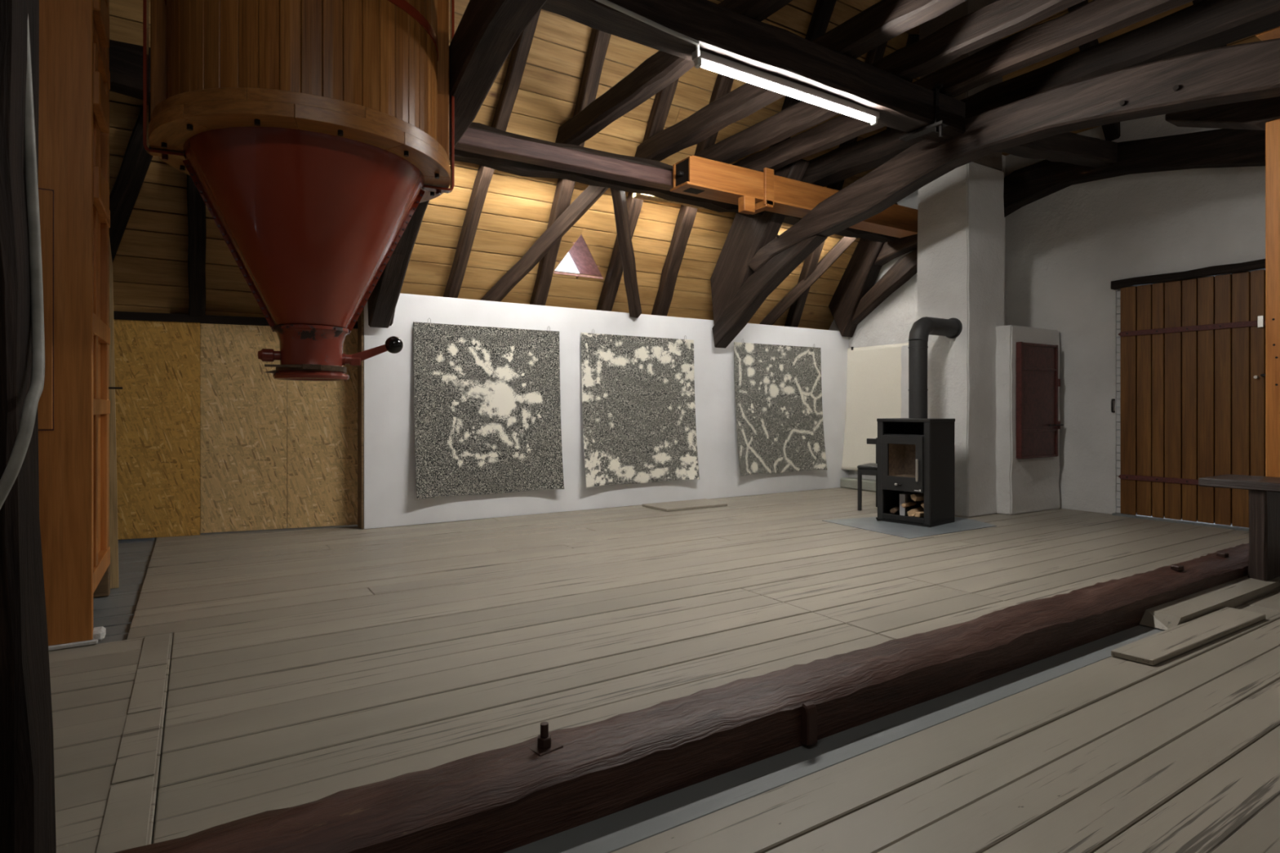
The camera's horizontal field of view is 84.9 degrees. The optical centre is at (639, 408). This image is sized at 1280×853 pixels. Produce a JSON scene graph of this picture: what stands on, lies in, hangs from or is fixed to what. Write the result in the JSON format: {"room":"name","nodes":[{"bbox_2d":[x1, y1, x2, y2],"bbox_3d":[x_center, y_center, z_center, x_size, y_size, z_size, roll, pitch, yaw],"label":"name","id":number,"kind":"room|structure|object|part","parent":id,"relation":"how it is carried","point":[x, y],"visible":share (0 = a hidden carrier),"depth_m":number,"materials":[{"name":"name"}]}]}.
{"room":"converted mill attic","nodes":[
{"label":"converted mill attic","id":0,"kind":"room"},
{"bbox_2d":[113,311,357,539],"bbox_3d":[-4.400,0.135,5.572,4.400,1.830,0.112,0,0,-21],"label":"wall","id":1,"kind":"structure","parent":0,"point":[208,441],"depth_m":5.86,"materials":[{"name":"beige wood"}]},
{"bbox_3d":[-3.976,0.167,5.698,0.681,1.766,0.018,0,0,-21],"label":"osb panel","id":2,"kind":"part","parent":1,"relation":"part of","materials":[{"name":"beige wood"}]},
{"bbox_3d":[-4.400,-0.748,5.572,4.400,0.065,0.112,0,0,-21],"label":"rail","id":3,"kind":"part","parent":1,"relation":"part of","materials":[{"name":"brown wood"}]},
{"bbox_3d":[-3.354,0.163,5.937,0.643,1.745,0.018,0,0,-21],"label":"osb panel","id":4,"kind":"part","parent":1,"relation":"part of","materials":[{"name":"beige wood"}]},
{"bbox_3d":[-2.708,0.160,6.186,0.733,1.751,0.018,0,0,-21],"label":"osb panel","id":5,"kind":"part","parent":1,"relation":"part of","materials":[{"name":"beige wood"}]},
{"bbox_2d":[357,293,848,529],"bbox_3d":[0.146,0.009,7.809,6.185,2.083,0.170,0,0,-32],"label":"wall","id":6,"kind":"structure","parent":0,"point":[387,479],"depth_m":7.16,"materials":[{"name":"white paint"}]},
{"bbox_2d":[413,318,564,499],"bbox_3d":[-1.399,-0.009,6.637,1.452,1.640,0.137,0,0,-32],"label":"wall hanging","id":7,"kind":"object","parent":6,"relation":"attached to","point":[487,401],"visible":1,"depth_m":6.64,"materials":[{"name":"grey fabric"}]},
{"bbox_2d":[610,188,641,317],"bbox_3d":[-0.135,-1.587,7.042,0.135,1.230,1.101,0,0,11],"label":"brace","id":8,"kind":"object","parent":6,"relation":"on","point":[619,197],"visible":0.9,"depth_m":7.00,"materials":[{"name":"brown wood"}]},
{"bbox_2d":[581,329,699,487],"bbox_3d":[0.030,-0.013,7.543,1.446,1.638,0.137,0,0,-32],"label":"wall hanging","id":9,"kind":"object","parent":6,"relation":"attached to","point":[638,405],"visible":1,"depth_m":7.56,"materials":[{"name":"grey fabric"}]},
{"bbox_2d":[733,338,826,475],"bbox_3d":[1.755,-0.023,8.638,1.462,1.633,0.137,0,0,-32],"label":"wall hanging","id":10,"kind":"object","parent":6,"relation":"attached to","point":[779,410],"visible":1,"depth_m":8.66,"materials":[{"name":"grey fabric"}]},
{"bbox_2d":[48,487,1279,852],"bbox_3d":[0.818,1.100,2.444,12.000,0.220,11.350,0,0,-32],"label":"floor","id":11,"kind":"structure","parent":0,"point":[233,676],"depth_m":2.77,"materials":[{"name":"beige paint"}]},
{"bbox_2d":[0,0,56,852],"bbox_3d":[-1.216,-1.150,1.179,0.282,4.400,0.270,-1,0,-32],"label":"post","id":12,"kind":"object","parent":11,"relation":"on","point":[27,775],"visible":0.82,"depth_m":1.17,"materials":[{"name":"brown wood"}]},
{"bbox_2d":[0,13,44,509],"bbox_3d":[-1.121,-0.597,1.161,0.203,1.907,0.179,0,0,-32],"label":"cable","id":13,"kind":"object","parent":12,"relation":"attached to","point":[16,459],"visible":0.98,"depth_m":1.26,"materials":[{"name":"grey plastic"}]},
{"bbox_2d":[37,0,122,650],"bbox_3d":[-3.047,-0.940,3.402,0.800,4.020,1.150,0,0,-32],"label":"wooden post","id":14,"kind":"object","parent":11,"relation":"on","point":[73,409],"visible":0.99,"depth_m":3.09,"materials":[{"name":"orange wood"}]},
{"bbox_3d":[-2.760,-0.430,2.924,0.473,1.040,0.007,0,0,-32],"label":"inspection panel","id":15,"kind":"part","parent":14,"relation":"part of","materials":[{"name":"orange wood"}]},
{"bbox_3d":[-2.938,-1.075,3.768,0.013,3.750,0.430,0,0,-32],"label":"panel","id":16,"kind":"part","parent":14,"relation":"part of","materials":[{"name":"orange wood"}]},
{"bbox_3d":[-2.805,-1.900,3.591,0.048,0.100,1.090,0,0,-32],"label":"rail","id":17,"kind":"part","parent":14,"relation":"part of","materials":[{"name":"orange wood"}]},
{"bbox_3d":[-2.805,-0.420,3.591,0.048,0.100,1.090,0,0,-32],"label":"rail","id":18,"kind":"part","parent":14,"relation":"part of","materials":[{"name":"orange wood"}]},
{"bbox_3d":[-2.805,-0.010,3.591,0.048,0.080,1.090,0,0,-32],"label":"rail","id":19,"kind":"part","parent":14,"relation":"part of","materials":[{"name":"orange wood"}]},
{"bbox_3d":[-2.805,0.850,3.591,0.048,0.100,1.090,0,0,-32],"label":"rail","id":20,"kind":"part","parent":14,"relation":"part of","materials":[{"name":"orange wood"}]},
{"bbox_3d":[-2.805,-1.100,3.591,0.048,0.100,1.090,0,0,-32],"label":"rail","id":21,"kind":"part","parent":14,"relation":"part of","materials":[{"name":"orange wood"}]},
{"bbox_3d":[-3.044,-0.120,4.050,0.080,0.012,0.012,0,0,-32],"label":"catch rod","id":22,"kind":"part","parent":14,"relation":"part of","materials":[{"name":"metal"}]},
{"bbox_2d":[109,240,119,588],"bbox_3d":[-3.168,-0.115,4.161,0.110,2.370,0.022,0,0,-32],"label":"board","id":23,"kind":"object","parent":11,"relation":"on","point":[113,536],"visible":0.29,"depth_m":4.17,"materials":[{"name":"brown wood"}]},
{"bbox_2d":[115,542,1248,852],"bbox_3d":[0.985,0.962,2.601,7.650,0.256,0.246,0,0,-32],"label":"beam","id":24,"kind":"structure","parent":11,"relation":"on","point":[502,800],"depth_m":1.97,"materials":[{"name":"brown wood"}]},
{"bbox_3d":[-0.253,0.897,1.853,0.076,0.007,0.068,0,0,-44],"label":"washer plate","id":25,"kind":"part","parent":24,"relation":"part of","materials":[{"name":"brown metal"}]},
{"bbox_2d":[1265,118,1279,477],"bbox_3d":[4.061,-0.445,4.386,0.162,2.730,0.175,0,0,-32],"label":"post","id":26,"kind":"object","parent":24,"relation":"on","point":[1272,128],"visible":0.82,"depth_m":4.39,"materials":[{"name":"orange wood"}]},
{"bbox_2d":[1164,96,1279,130],"bbox_3d":[4.060,-1.960,4.389,0.200,0.300,1.240,0,0,-32],"label":"bolster","id":27,"kind":"object","parent":26,"relation":"on","point":[1254,114],"visible":0.66,"depth_m":4.56,"materials":[{"name":"brown wood"}]},
{"bbox_2d":[641,498,727,511],"bbox_3d":[0.507,1.036,7.543,0.860,0.024,0.465,0,0,-32],"label":"board","id":28,"kind":"object","parent":11,"relation":"on","point":[701,503],"visible":1,"depth_m":7.45,"materials":[{"name":"beige paint"}]},
{"bbox_2d":[857,437,877,511],"bbox_3d":[2.518,0.680,7.264,0.440,0.740,0.410,0,0,36],"label":"chair","id":29,"kind":"object","parent":11,"relation":"on","point":[871,468],"visible":0.41,"depth_m":7.21,"materials":[{"name":"wood"}]},
{"bbox_3d":[2.267,0.835,7.219,0.035,0.430,0.035,0,0,36],"label":"leg","id":30,"kind":"part","parent":29,"relation":"part of","materials":[{"name":"wood"}]},
{"bbox_3d":[2.522,0.603,7.262,0.410,0.035,0.410,0,0,36],"label":"seat","id":31,"kind":"part","parent":29,"relation":"part of","materials":[{"name":"metal"}]},
{"bbox_3d":[2.412,0.650,7.108,0.340,0.060,0.018,0,0,36],"label":"seat rail","id":32,"kind":"part","parent":29,"relation":"part of","materials":[{"name":"wood"}]},
{"bbox_3d":[2.623,0.350,7.412,0.440,0.060,0.022,0,0,36],"label":"rail","id":33,"kind":"part","parent":29,"relation":"part of","materials":[{"name":"wood"}]},
{"bbox_3d":[2.540,0.680,7.473,0.035,0.740,0.035,0,0,36],"label":"leg","id":34,"kind":"part","parent":29,"relation":"part of","materials":[{"name":"wood"}]},
{"bbox_2d":[822,516,996,538],"bbox_3d":[2.475,1.048,6.421,1.340,0.004,1.050,0,0,-32],"label":"sheet","id":35,"kind":"object","parent":11,"relation":"on","point":[904,531],"visible":0.6,"depth_m":6.19,"materials":[{"name":"grey metal"}]},
{"bbox_2d":[876,417,955,527],"bbox_3d":[2.542,0.569,6.483,0.529,0.955,0.518,0,0,-40],"label":"wood stove","id":36,"kind":"object","parent":35,"relation":"on","point":[915,455],"visible":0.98,"depth_m":6.36,"materials":[{"name":"black metal"}]},
{"bbox_3d":[2.414,0.574,6.696,0.440,0.905,0.020,0,0,-40],"label":"panel","id":37,"kind":"part","parent":36,"relation":"part of","materials":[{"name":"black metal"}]},
{"bbox_2d":[889,506,899,513],"bbox_3d":[2.385,0.946,6.539,0.062,0.047,0.150,0,0,32],"label":"log","id":38,"kind":"object","parent":36,"relation":"in","point":[895,509],"visible":0.94,"depth_m":6.48,"materials":[{"name":"brown wood"}]},
{"bbox_3d":[2.374,0.496,6.340,0.026,0.500,0.400,0,0,-40],"label":"stove door","id":39,"kind":"part","parent":36,"relation":"part of","materials":[{"name":"metal"}]},
{"bbox_3d":[2.388,0.994,6.352,0.024,0.045,0.410,0,0,-40],"label":"log bay rail","id":40,"kind":"part","parent":36,"relation":"part of","materials":[{"name":"black metal"}]},
{"bbox_2d":[899,492,910,515],"bbox_3d":[2.482,0.891,6.560,0.050,0.200,0.180,0,0,35],"label":"box","id":41,"kind":"object","parent":36,"relation":"on","point":[904,497],"visible":0.74,"depth_m":6.49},
{"bbox_3d":[2.733,0.574,6.645,0.020,0.905,0.470,0,0,-40],"label":"panel","id":42,"kind":"part","parent":36,"relation":"part of","materials":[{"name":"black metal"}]},
{"bbox_2d":[906,506,924,516],"bbox_3d":[2.533,0.944,6.409,0.080,0.066,0.260,0,0,41],"label":"log","id":43,"kind":"object","parent":36,"relation":"on","point":[911,513],"visible":0.69,"depth_m":6.33,"materials":[{"name":"brown wood"}]},
{"bbox_2d":[901,501,916,507],"bbox_3d":[2.481,0.884,6.455,0.220,0.040,0.048,0,0,-43],"label":"log","id":44,"kind":"object","parent":43,"relation":"on","point":[913,503],"visible":1,"depth_m":6.42,"materials":[{"name":"brown wood"}]},
{"bbox_3d":[2.590,0.874,6.373,0.063,0.052,0.270,0,-3,21],"label":"log","id":45,"kind":"object","parent":43,"relation":"on","visible":0},
{"bbox_2d":[910,493,924,501],"bbox_3d":[2.571,0.800,6.364,0.250,0.066,0.071,0,0,-29],"label":"log","id":46,"kind":"object","parent":45,"relation":"on","point":[920,496],"visible":0.52,"depth_m":6.31,"materials":[{"name":"brown wood"}]},
{"bbox_3d":[2.561,0.106,6.499,0.478,0.030,0.518,0,0,-40],"label":"plate","id":47,"kind":"part","parent":36,"relation":"part of","materials":[{"name":"black metal"}]},
{"bbox_3d":[2.452,0.546,6.195,0.020,0.200,0.022,0,0,-40],"label":"handle","id":48,"kind":"part","parent":36,"relation":"part of","materials":[{"name":"metal"}]},
{"bbox_2d":[914,511,924,517],"bbox_3d":[2.590,0.951,6.343,0.260,0.043,0.057,0,0,-35],"label":"log","id":49,"kind":"object","parent":36,"relation":"in","point":[918,514],"visible":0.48,"depth_m":6.27,"materials":[{"name":"brown wood"}]},
{"bbox_2d":[908,316,962,418],"bbox_3d":[2.813,-0.400,6.707,0.642,0.981,0.201,0,0,-32],"label":"flue pipe","id":50,"kind":"object","parent":36,"relation":"on","point":[951,328],"visible":1,"depth_m":6.53,"materials":[{"name":"metal"}]},
{"bbox_3d":[2.732,0.574,6.322,0.440,0.905,0.020,0,0,-40],"label":"panel","id":51,"kind":"part","parent":36,"relation":"part of","materials":[{"name":"black metal"}]},
{"bbox_2d":[900,0,1004,517],"bbox_3d":[3.210,-1.750,7.240,0.657,5.600,0.824,0,0,-32],"label":"chimney","id":52,"kind":"object","parent":11,"relation":"on","point":[961,233],"visible":0.41,"depth_m":6.89,"materials":[{"name":"paint"}]},
{"bbox_2d":[995,324,1063,515],"bbox_3d":[3.892,0.113,7.330,0.957,1.875,0.644,0,0,-32],"label":"cabinet","id":53,"kind":"object","parent":11,"relation":"on","point":[1028,380],"visible":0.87,"depth_m":6.99,"materials":[{"name":"paint"}]},
{"bbox_3d":[4.023,-0.087,7.098,0.670,1.125,0.045,0,0,-32],"label":"iron door","id":54,"kind":"part","parent":53,"relation":"part of","materials":[{"name":"brown paint"}]},
{"bbox_2d":[1111,606,1266,666],"bbox_3d":[2.556,1.036,3.225,1.227,0.024,0.163,0,0,-32],"label":"board","id":55,"kind":"object","parent":11,"relation":"on","point":[1157,648],"visible":1,"depth_m":3.15,"materials":[{"name":"beige paint"}]},
{"bbox_2d":[1198,474,1279,581],"bbox_3d":[4.065,0.737,3.728,0.474,0.627,1.640,0,0,-32],"label":"table","id":56,"kind":"object","parent":11,"relation":"on","point":[1264,562],"visible":1,"depth_m":4.08,"materials":[{"name":"brown wood"}]},
{"bbox_3d":[4.065,0.450,3.728,0.474,0.054,1.640,0,0,-32],"label":"seat","id":57,"kind":"part","parent":56,"relation":"part of","materials":[{"name":"brown wood"}]},
{"bbox_3d":[3.718,0.737,4.154,0.306,0.527,0.092,0,0,-32],"label":"leg","id":58,"kind":"part","parent":56,"relation":"part of","materials":[{"name":"brown wood"}]},
{"bbox_2d":[109,0,1261,329],"bbox_3d":[0.883,-4.921,2.341,12.000,8.478,11.156,0,0,-32],"label":"ceiling","id":59,"kind":"structure","parent":0,"point":[150,261],"depth_m":6.57,"materials":[{"name":"brown wood"}]},
{"bbox_2d":[109,102,152,262],"bbox_3d":[-3.760,-1.665,5.139,1.203,1.490,0.181,0,0,28],"label":"brace","id":60,"kind":"object","parent":59,"relation":"attached to","point":[136,161],"visible":0.41,"depth_m":5.10,"materials":[{"name":"brown wood"}]},
{"bbox_2d":[186,174,206,317],"bbox_3d":[-3.177,-2.234,5.018,0.128,3.686,2.538,0,0,-32],"label":"rafter","id":61,"kind":"object","parent":59,"relation":"attached to","point":[196,206],"visible":0.4,"depth_m":5.52,"materials":[{"name":"brown wood"}]},
{"bbox_2d":[367,0,546,328],"bbox_3d":[-0.155,-1.688,2.755,0.227,1.975,8.018,0,0,-32],"label":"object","id":62,"kind":"structure","parent":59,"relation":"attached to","point":[487,31],"depth_m":3.92,"materials":[{"name":"brown wood"}]},
{"bbox_2d":[142,0,454,381],"bbox_3d":[-1.759,-1.776,3.751,1.482,3.242,1.435,0,0,-32],"label":"hopper","id":63,"kind":"object","parent":62,"relation":"attached to","point":[312,134],"visible":1,"depth_m":3.37,"materials":[{"name":"brown wood"}]},
{"bbox_3d":[-1.778,-0.217,3.557,0.230,0.012,0.012,0,0,-25],"label":"clamp lever","id":64,"kind":"part","parent":63,"relation":"part of","materials":[{"name":"metal"}]},
{"bbox_2d":[271,324,351,381],"bbox_3d":[-1.759,-0.292,3.752,0.392,0.275,0.395,0,0,-32],"label":"outlet","id":65,"kind":"object","parent":63,"relation":"attached to","point":[307,353],"depth_m":3.62,"materials":[{"name":"brown metal"}]},
{"bbox_3d":[-1.495,-0.304,3.875,0.199,0.114,0.018,0,0,-25],"label":"lever","id":66,"kind":"part","parent":63,"relation":"part of","materials":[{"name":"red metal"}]},
{"bbox_3d":[-1.381,-0.358,3.929,0.097,0.097,0.097,0,0,-32],"label":"ball knob","id":67,"kind":"part","parent":63,"relation":"part of","materials":[{"name":"black plastic"}]},
{"bbox_3d":[-1.918,-1.699,5.562,0.195,1.953,1.389,0,0,-32],"label":"principal post","id":68,"kind":"part","parent":62,"relation":"part of","materials":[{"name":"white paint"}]},
{"bbox_2d":[109,39,895,242],"bbox_3d":[-1.618,-2.173,5.582,11.050,0.334,0.316,0,0,-32],"label":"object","id":69,"kind":"object","parent":62,"relation":"attached to","point":[126,60],"visible":0.23,"depth_m":5.98,"materials":[{"name":"brown wood"}]},
{"bbox_2d":[480,185,608,302],"bbox_3d":[-0.950,-1.581,6.801,1.534,1.380,0.130,0,0,18],"label":"brace","id":70,"kind":"object","parent":69,"relation":"attached to","point":[588,197],"visible":0.75,"depth_m":6.75,"materials":[{"name":"brown wood"}]},
{"bbox_2d":[632,192,709,209],"bbox_3d":[0.348,-2.100,7.078,0.940,0.066,0.089,-2,1,-32],"label":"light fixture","id":71,"kind":"object","parent":69,"relation":"attached to","point":[640,196],"visible":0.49,"depth_m":6.92,"materials":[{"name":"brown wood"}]},
{"bbox_2d":[800,0,1279,186],"bbox_3d":[3.503,-2.481,4.805,0.288,0.260,7.360,0,0,-33],"label":"joist","id":72,"kind":"object","parent":69,"relation":"on","point":[1205,24],"visible":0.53,"depth_m":4.90,"materials":[{"name":"brown wood"}]},
{"bbox_2d":[1254,26,1279,40],"bbox_3d":[4.060,-2.955,4.389,0.240,1.190,0.260,0,0,-32],"label":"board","id":73,"kind":"object","parent":72,"relation":"attached to","point":[1274,33],"visible":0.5,"depth_m":4.42,"materials":[{"name":"orange wood"}]},
{"bbox_2d":[540,0,965,142],"bbox_3d":[0.856,-2.210,4.469,3.756,0.400,0.370,0,0,-32],"label":"beam","id":74,"kind":"structure","parent":62,"relation":"attached to","point":[902,104],"depth_m":4.35,"materials":[{"name":"wood"}]},
{"bbox_2d":[595,0,700,56],"bbox_3d":[-0.021,-2.122,3.780,1.015,0.089,0.111,0,0,-38],"label":"conduit","id":75,"kind":"object","parent":74,"relation":"attached to","point":[606,2],"visible":1,"depth_m":3.82,"materials":[{"name":"grey metal"}]},
{"bbox_2d":[555,0,792,146],"bbox_3d":[1.263,-2.481,3.384,0.167,0.219,7.360,0,0,-33],"label":"joist","id":76,"kind":"object","parent":74,"relation":"on","point":[660,69],"visible":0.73,"depth_m":5.29,"materials":[{"name":"brown wood"}]},
{"bbox_2d":[692,49,879,125],"bbox_3d":[1.010,-2.079,4.585,1.630,0.092,0.056,0,0,-32],"label":"lamp","id":77,"kind":"object","parent":74,"relation":"attached to","point":[705,60],"visible":0.98,"depth_m":4.50,"materials":[{"name":"plastic"}]},
{"bbox_2d":[634,0,965,161],"bbox_3d":[1.976,-2.479,3.836,0.180,0.218,7.360,0,0,-32],"label":"joist","id":78,"kind":"object","parent":74,"relation":"on","point":[884,20],"visible":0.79,"depth_m":4.82,"materials":[{"name":"brown wood"}]},
{"bbox_2d":[693,0,1084,164],"bbox_3d":[2.481,-2.480,4.156,0.158,0.222,7.360,0,0,-32],"label":"joist","id":79,"kind":"object","parent":74,"relation":"on","point":[997,20],"visible":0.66,"depth_m":4.85,"materials":[{"name":"brown wood"}]},
{"bbox_2d":[731,0,1193,172],"bbox_3d":[2.918,-2.481,4.434,0.168,0.218,7.360,0,0,-33],"label":"joist","id":80,"kind":"object","parent":74,"relation":"on","point":[1094,20],"visible":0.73,"depth_m":4.89,"materials":[{"name":"brown wood"}]},
{"bbox_2d":[443,8,541,297],"bbox_3d":[-1.095,-2.746,5.927,0.122,3.937,2.763,0,0,-41],"label":"rafter","id":81,"kind":"object","parent":59,"relation":"attached to","point":[520,51],"visible":0.68,"depth_m":6.21,"materials":[{"name":"brown wood"}]},
{"bbox_2d":[529,28,610,305],"bbox_3d":[-0.569,-2.534,6.426,0.144,3.509,2.437,0,0,-30],"label":"rafter","id":82,"kind":"object","parent":59,"relation":"attached to","point":[599,40],"visible":0.52,"depth_m":6.59,"materials":[{"name":"brown wood"}]},
{"bbox_2d":[553,235,603,279],"bbox_3d":[-0.719,-1.604,7.433,0.606,0.416,0.586,0,0,40],"label":"window","id":83,"kind":"structure","parent":59,"relation":"attached to","point":[580,253],"depth_m":7.43,"materials":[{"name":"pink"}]},
{"bbox_2d":[595,78,678,311],"bbox_3d":[0.214,-2.907,6.626,0.145,4.252,2.932,0,0,-30],"label":"rafter","id":84,"kind":"object","parent":59,"relation":"attached to","point":[663,100],"visible":0.41,"depth_m":7.09,"materials":[{"name":"brown wood"}]},
{"bbox_2d":[651,72,733,315],"bbox_3d":[0.665,-2.633,7.137,0.180,3.755,2.592,0,0,-25],"label":"rafter","id":85,"kind":"object","parent":59,"relation":"attached to","point":[723,83],"visible":0.41,"depth_m":7.59,"materials":[{"name":"brown wood"}]},
{"bbox_2d":[768,0,836,147],"bbox_3d":[1.487,-2.811,7.505,0.170,3.943,2.751,0,0,-25],"label":"rafter","id":86,"kind":"object","parent":59,"relation":"attached to","point":[823,10],"visible":0.1,"depth_m":6.85,"materials":[{"name":"brown wood"}]},
{"bbox_2d":[784,41,887,327],"bbox_3d":[2.308,-2.763,8.080,0.170,3.713,2.680,0,0,-15],"label":"rafter","id":87,"kind":"object","parent":59,"relation":"attached to","point":[811,262],"visible":0.3,"depth_m":8.68,"materials":[{"name":"brown wood"}]},
{"bbox_2d":[759,235,857,324],"bbox_3d":[2.162,-1.653,8.805,1.334,1.317,0.136,0,0,19],"label":"brace","id":88,"kind":"object","parent":87,"relation":"attached to","point":[842,245],"visible":0.76,"depth_m":8.78,"materials":[{"name":"brown wood"}]},
{"bbox_2d":[861,34,919,241],"bbox_3d":[2.913,-2.522,8.656,0.162,3.050,2.431,0,0,-2],"label":"rafter","id":89,"kind":"object","parent":59,"relation":"attached to","point":[912,38],"visible":0.06,"depth_m":7.50,"materials":[{"name":"brown wood"}]},
{"bbox_2d":[710,37,1279,348],"bbox_3d":[3.018,-1.688,4.769,0.236,1.975,8.018,0,0,-32],"label":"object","id":90,"kind":"structure","parent":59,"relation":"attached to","point":[753,260],"depth_m":5.30,"materials":[{"name":"brown wood"}]},
{"bbox_2d":[454,127,672,191],"bbox_3d":[0.799,-2.117,6.813,5.550,0.143,0.158,-1,0,-32],"label":"purlin","id":91,"kind":"object","parent":90,"relation":"attached to","point":[473,140],"visible":0.41,"depth_m":5.83,"materials":[{"name":"brown wood"}]},
{"bbox_3d":[1.260,-1.699,7.578,0.195,1.953,1.389,0,0,-32],"label":"principal post","id":92,"kind":"part","parent":90,"relation":"part of","materials":[{"name":"brown wood"}]},
{"bbox_2d":[670,155,917,238],"bbox_3d":[1.714,-2.050,7.087,3.230,0.440,0.290,0,0,-32],"label":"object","id":93,"kind":"structure","parent":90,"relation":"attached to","point":[754,192],"depth_m":6.60,"materials":[{"name":"orange wood"}]},
{"bbox_2d":[997,132,1117,168],"bbox_3d":[3.698,-2.295,6.126,2.446,0.605,0.212,0,0,-40],"label":"tie","id":94,"kind":"object","parent":90,"relation":"attached to","point":[1071,148],"visible":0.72,"depth_m":6.08,"materials":[{"name":"brown wood"}]},
{"bbox_2d":[1067,0,1120,141],"bbox_3d":[4.032,-3.961,6.529,2.103,3.028,0.143,0,0,-33],"label":"rafter","id":95,"kind":"object","parent":59,"relation":"attached to","point":[1111,131],"visible":0.14,"depth_m":6.89,"materials":[{"name":"brown wood"}]},
{"bbox_2d":[1192,0,1226,47],"bbox_3d":[4.132,-4.622,5.523,2.994,4.366,0.144,0,0,-32],"label":"rafter","id":96,"kind":"object","parent":59,"relation":"attached to","point":[1194,2],"visible":0.02,"depth_m":5.95,"materials":[{"name":"brown wood"}]},
{"bbox_2d":[828,154,1005,479],"bbox_3d":[3.253,-0.900,8.964,0.300,3.900,2.750,0,0,-32],"label":"wall","id":97,"kind":"structure","parent":0,"point":[891,322],"depth_m":8.78,"materials":[{"name":"paint"}]},
{"bbox_2d":[840,477,875,492],"bbox_3d":[3.150,0.985,8.679,0.180,0.130,1.580,0,0,-32],"label":"baseboard","id":98,"kind":"structure","parent":97,"relation":"attached to","point":[868,485],"depth_m":9.07,"materials":[{"name":"white"}]},
{"bbox_2d":[841,342,908,470],"bbox_3d":[3.103,-0.004,8.767,0.146,1.641,1.450,0,0,-32],"label":"panel","id":99,"kind":"object","parent":97,"relation":"attached to","point":[873,377],"visible":0.48,"depth_m":9.07,"materials":[{"name":"metal"}]},
{"bbox_2d":[1005,114,1265,514],"bbox_3d":[6.427,-0.900,4.523,0.300,3.900,8.850,0,0,-32],"label":"wall","id":100,"kind":"structure","parent":0,"point":[1065,248],"depth_m":7.03,"materials":[{"name":"paint"}]},
{"bbox_2d":[828,128,1265,337],"bbox_3d":[4.784,-1.821,6.348,0.526,1.735,7.593,0,0,-32],"label":"wooden beam","id":101,"kind":"structure","parent":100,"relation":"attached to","point":[856,295],"depth_m":7.32,"materials":[{"name":"brown wood"}]},
{"bbox_3d":[2.901,-1.821,9.035,0.225,1.735,1.038,0,0,-32],"label":"principal post","id":102,"kind":"part","parent":101,"relation":"part of","materials":[{"name":"brown wood"}]},
{"bbox_2d":[1111,399,1115,412],"bbox_3d":[4.689,-0.030,6.937,0.048,0.138,0.018,0,0,-32],"label":"door handle","id":103,"kind":"object","parent":100,"relation":"attached to","point":[1112,400],"visible":1,"depth_m":6.92,"materials":[{"name":"black metal"}]},
{"bbox_2d":[1110,258,1265,531],"bbox_3d":[5.173,-0.105,6.398,0.367,2.330,1.420,0,0,-32],"label":"door","id":104,"kind":"structure","parent":100,"relation":"in","point":[1193,342],"depth_m":6.37,"materials":[{"name":"brown wood"}]},
{"bbox_3d":[5.271,-0.740,5.943,0.014,0.100,0.040,0,0,-32],"label":"latch plate","id":105,"kind":"part","parent":104,"relation":"part of","materials":[{"name":"metal"}]}
]}

